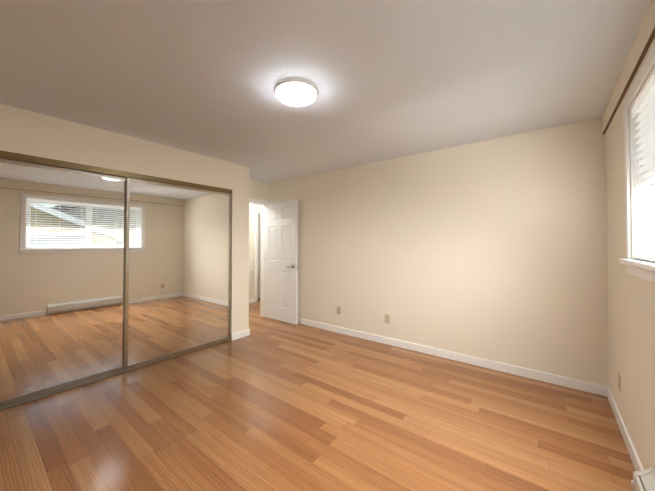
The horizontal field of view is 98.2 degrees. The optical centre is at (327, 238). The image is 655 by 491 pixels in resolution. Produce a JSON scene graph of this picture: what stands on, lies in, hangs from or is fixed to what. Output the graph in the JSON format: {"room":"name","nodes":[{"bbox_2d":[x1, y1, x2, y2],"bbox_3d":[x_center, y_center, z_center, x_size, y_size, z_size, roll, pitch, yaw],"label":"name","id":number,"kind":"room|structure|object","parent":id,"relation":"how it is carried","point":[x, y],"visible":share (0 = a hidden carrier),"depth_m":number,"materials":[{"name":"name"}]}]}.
{"room":"empty bedroom","nodes":[
{"label":"empty bedroom","id":0,"kind":"room"},
{"bbox_2d":[0,104,249,340],"bbox_3d":[-2.351,0.155,3.025,0.620,2.420,3.180,-1,-1,38],"label":"wall","id":1,"kind":"structure","parent":0,"point":[26,132],"depth_m":3.02,"materials":[{"name":"beige paint"}]},
{"bbox_2d":[0,150,231,410],"bbox_3d":[-2.081,0.339,2.938,0.084,2.050,2.420,-1,-1,38],"label":"track","id":2,"kind":"object","parent":1,"relation":"attached to","point":[48,162],"visible":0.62,"depth_m":2.69,"materials":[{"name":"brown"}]},
{"bbox_2d":[0,159,125,405],"bbox_3d":[-2.460,0.349,2.479,0.022,1.977,1.222,-1,-1,38],"label":"mirror door","id":3,"kind":"structure","parent":2,"relation":"attached to","point":[62,270],"depth_m":2.54,"materials":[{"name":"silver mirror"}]},
{"bbox_2d":[124,178,230,369],"bbox_3d":[-1.701,0.365,3.398,0.022,1.977,1.218,-1,-1,38],"label":"mirror door","id":4,"kind":"structure","parent":2,"relation":"attached to","point":[178,274],"depth_m":3.29,"materials":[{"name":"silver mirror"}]},
{"bbox_2d":[232,329,249,340],"bbox_3d":[-1.210,1.337,3.953,0.014,0.088,0.280,-1,-1,38],"label":"baseboard","id":5,"kind":"structure","parent":1,"relation":"attached to","point":[244,333],"depth_m":3.94,"materials":[{"name":"white wood"}]},
{"bbox_2d":[249,204,260,298],"bbox_3d":[-2.068,0.205,5.909,0.120,2.420,5.120,-1,-1,38],"label":"wall","id":6,"kind":"structure","parent":0,"point":[252,207],"depth_m":6.30,"materials":[{"name":"beige paint"}]},
{"bbox_2d":[255,209,260,301],"bbox_3d":[-1.385,0.383,6.769,0.136,2.093,0.916,-1,-1,38],"label":"door frame","id":7,"kind":"structure","parent":6,"relation":"attached to","point":[257,211],"depth_m":6.39,"materials":[{"name":"white wood"}]},
{"bbox_2d":[258,214,260,298],"bbox_3d":[-1.626,0.419,6.892,0.045,2.005,0.770,0,-1,9],"label":"door frame","id":8,"kind":"structure","parent":6,"relation":"in","point":[259,252],"depth_m":6.79,"materials":[{"name":"white wood"}]},
{"bbox_2d":[249,179,268,203],"bbox_3d":[-1.592,0.182,4.601,0.120,2.420,6.600,-1,-1,38],"label":"wall","id":9,"kind":"structure","parent":0,"point":[259,190],"depth_m":5.00,"materials":[{"name":"beige paint"}]},
{"bbox_2d":[249,198,268,316],"bbox_3d":[-1.407,0.350,4.834,0.152,2.093,0.916,-1,-1,38],"label":"door frame","id":10,"kind":"structure","parent":9,"relation":"attached to","point":[255,201],"depth_m":5.13,"materials":[{"name":"white wood"}]},
{"bbox_2d":[264,200,297,324],"bbox_3d":[-0.812,0.379,4.851,0.813,2.020,0.143,-1,-1,38],"label":"door","id":11,"kind":"structure","parent":10,"relation":"attached to","point":[280,261],"depth_m":4.81,"materials":[{"name":"paint"},{"name":"wood"},{"name":"brushed nickel"}]},
{"bbox_2d":[0,298,634,490],"bbox_3d":[-1.122,1.416,4.214,8.070,0.060,6.840,-1,-1,38],"label":"floor","id":12,"kind":"structure","parent":0,"point":[268,404],"depth_m":2.03,"materials":[{"name":"laminate"}]},
{"bbox_2d":[0,0,650,182],"bbox_3d":[-1.122,-1.084,4.257,8.070,0.100,6.840,-1,-1,38],"label":"ceiling","id":13,"kind":"structure","parent":0,"point":[390,79],"depth_m":1.81,"materials":[{"name":"white paint"}]},
{"bbox_2d":[275,77,317,106],"bbox_3d":[-0.224,-1.027,2.033,0.308,0.090,0.310,-1,-1,38],"label":"lamp","id":14,"kind":"object","parent":13,"relation":"attached to","point":[295,91],"visible":1,"depth_m":1.95,"materials":[{"name":"white"}]},
{"bbox_2d":[269,117,608,386],"bbox_3d":[0.768,0.169,3.814,4.570,2.420,0.120,-1,-1,38],"label":"wall","id":15,"kind":"structure","parent":0,"point":[494,249],"depth_m":3.09,"materials":[{"name":"beige paint"}]},
{"bbox_2d":[337,306,340,314],"bbox_3d":[0.165,1.055,4.188,0.070,0.115,0.008,-1,-1,38],"label":"electrical outlet","id":16,"kind":"object","parent":15,"relation":"attached to","point":[338,309],"visible":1,"depth_m":4.18,"materials":[{"name":"beige plastic"}]},
{"bbox_2d":[385,314,389,323],"bbox_3d":[0.780,1.047,3.708,0.070,0.115,0.008,-1,-1,38],"label":"electrical outlet","id":17,"kind":"object","parent":15,"relation":"attached to","point":[387,318],"visible":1,"depth_m":3.70,"materials":[{"name":"beige plastic"}]},
{"bbox_2d":[301,319,605,395],"bbox_3d":[0.986,1.330,3.537,3.610,0.088,0.018,-1,-1,38],"label":"baseboard","id":18,"kind":"structure","parent":15,"relation":"attached to","point":[594,388],"depth_m":3.05,"materials":[{"name":"white wood"}]},
{"bbox_2d":[605,37,654,473],"bbox_3d":[1.224,0.117,0.804,0.150,2.420,4.070,-1,-1,38],"label":"wall","id":19,"kind":"structure","parent":0,"point":[631,327],"depth_m":1.86,"materials":[{"name":"beige paint"}]},
{"bbox_2d":[618,373,620,391],"bbox_3d":[2.111,1.039,2.056,0.008,0.115,0.070,-1,-1,38],"label":"electrical outlet","id":20,"kind":"object","parent":19,"relation":"attached to","point":[619,382],"visible":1,"depth_m":2.03,"materials":[{"name":"beige plastic"}]},
{"bbox_2d":[606,386,643,471],"bbox_3d":[2.010,1.302,1.927,0.014,0.088,1.260,-1,-1,38],"label":"baseboard","id":21,"kind":"structure","parent":19,"relation":"attached to","point":[634,457],"depth_m":1.87,"materials":[{"name":"white wood"}]},
{"bbox_2d":[602,0,654,134],"bbox_3d":[1.158,-1.014,0.875,0.017,0.155,4.070,-1,-1,38],"label":"valance board","id":22,"kind":"object","parent":19,"relation":"attached to","point":[644,38],"visible":1,"depth_m":1.59,"materials":[{"name":"beige paint"}]},
{"bbox_2d":[619,258,654,271],"bbox_3d":[1.297,0.124,0.987,0.130,0.028,1.958,-1,-1,38],"label":"window sill","id":23,"kind":"structure","parent":19,"relation":"attached to","point":[643,264],"depth_m":1.42,"materials":[{"name":"white wood"}]},
{"bbox_2d":[623,44,654,282],"bbox_3d":[1.330,-0.336,0.970,0.156,1.072,1.934,-1,-1,38],"label":"window","id":24,"kind":"structure","parent":19,"relation":"in","point":[653,183],"depth_m":1.69,"materials":[{"name":"white plastic"}]},
{"bbox_2d":[632,73,654,261],"bbox_3d":[1.582,-0.339,1.341,0.067,0.902,0.887,-1,-1,38],"label":"window blind","id":25,"kind":"object","parent":24,"relation":"attached to","point":[644,105],"visible":1,"depth_m":1.55,"materials":[{"name":"white plastic"}]},
{"bbox_2d":[631,467,654,490],"bbox_3d":[1.233,1.222,0.981,0.074,0.180,1.150,-1,-1,38],"label":"heater","id":26,"kind":"object","parent":19,"relation":"attached to","point":[643,480],"visible":1,"depth_m":1.39,"materials":[{"name":"white metal"}]}
]}

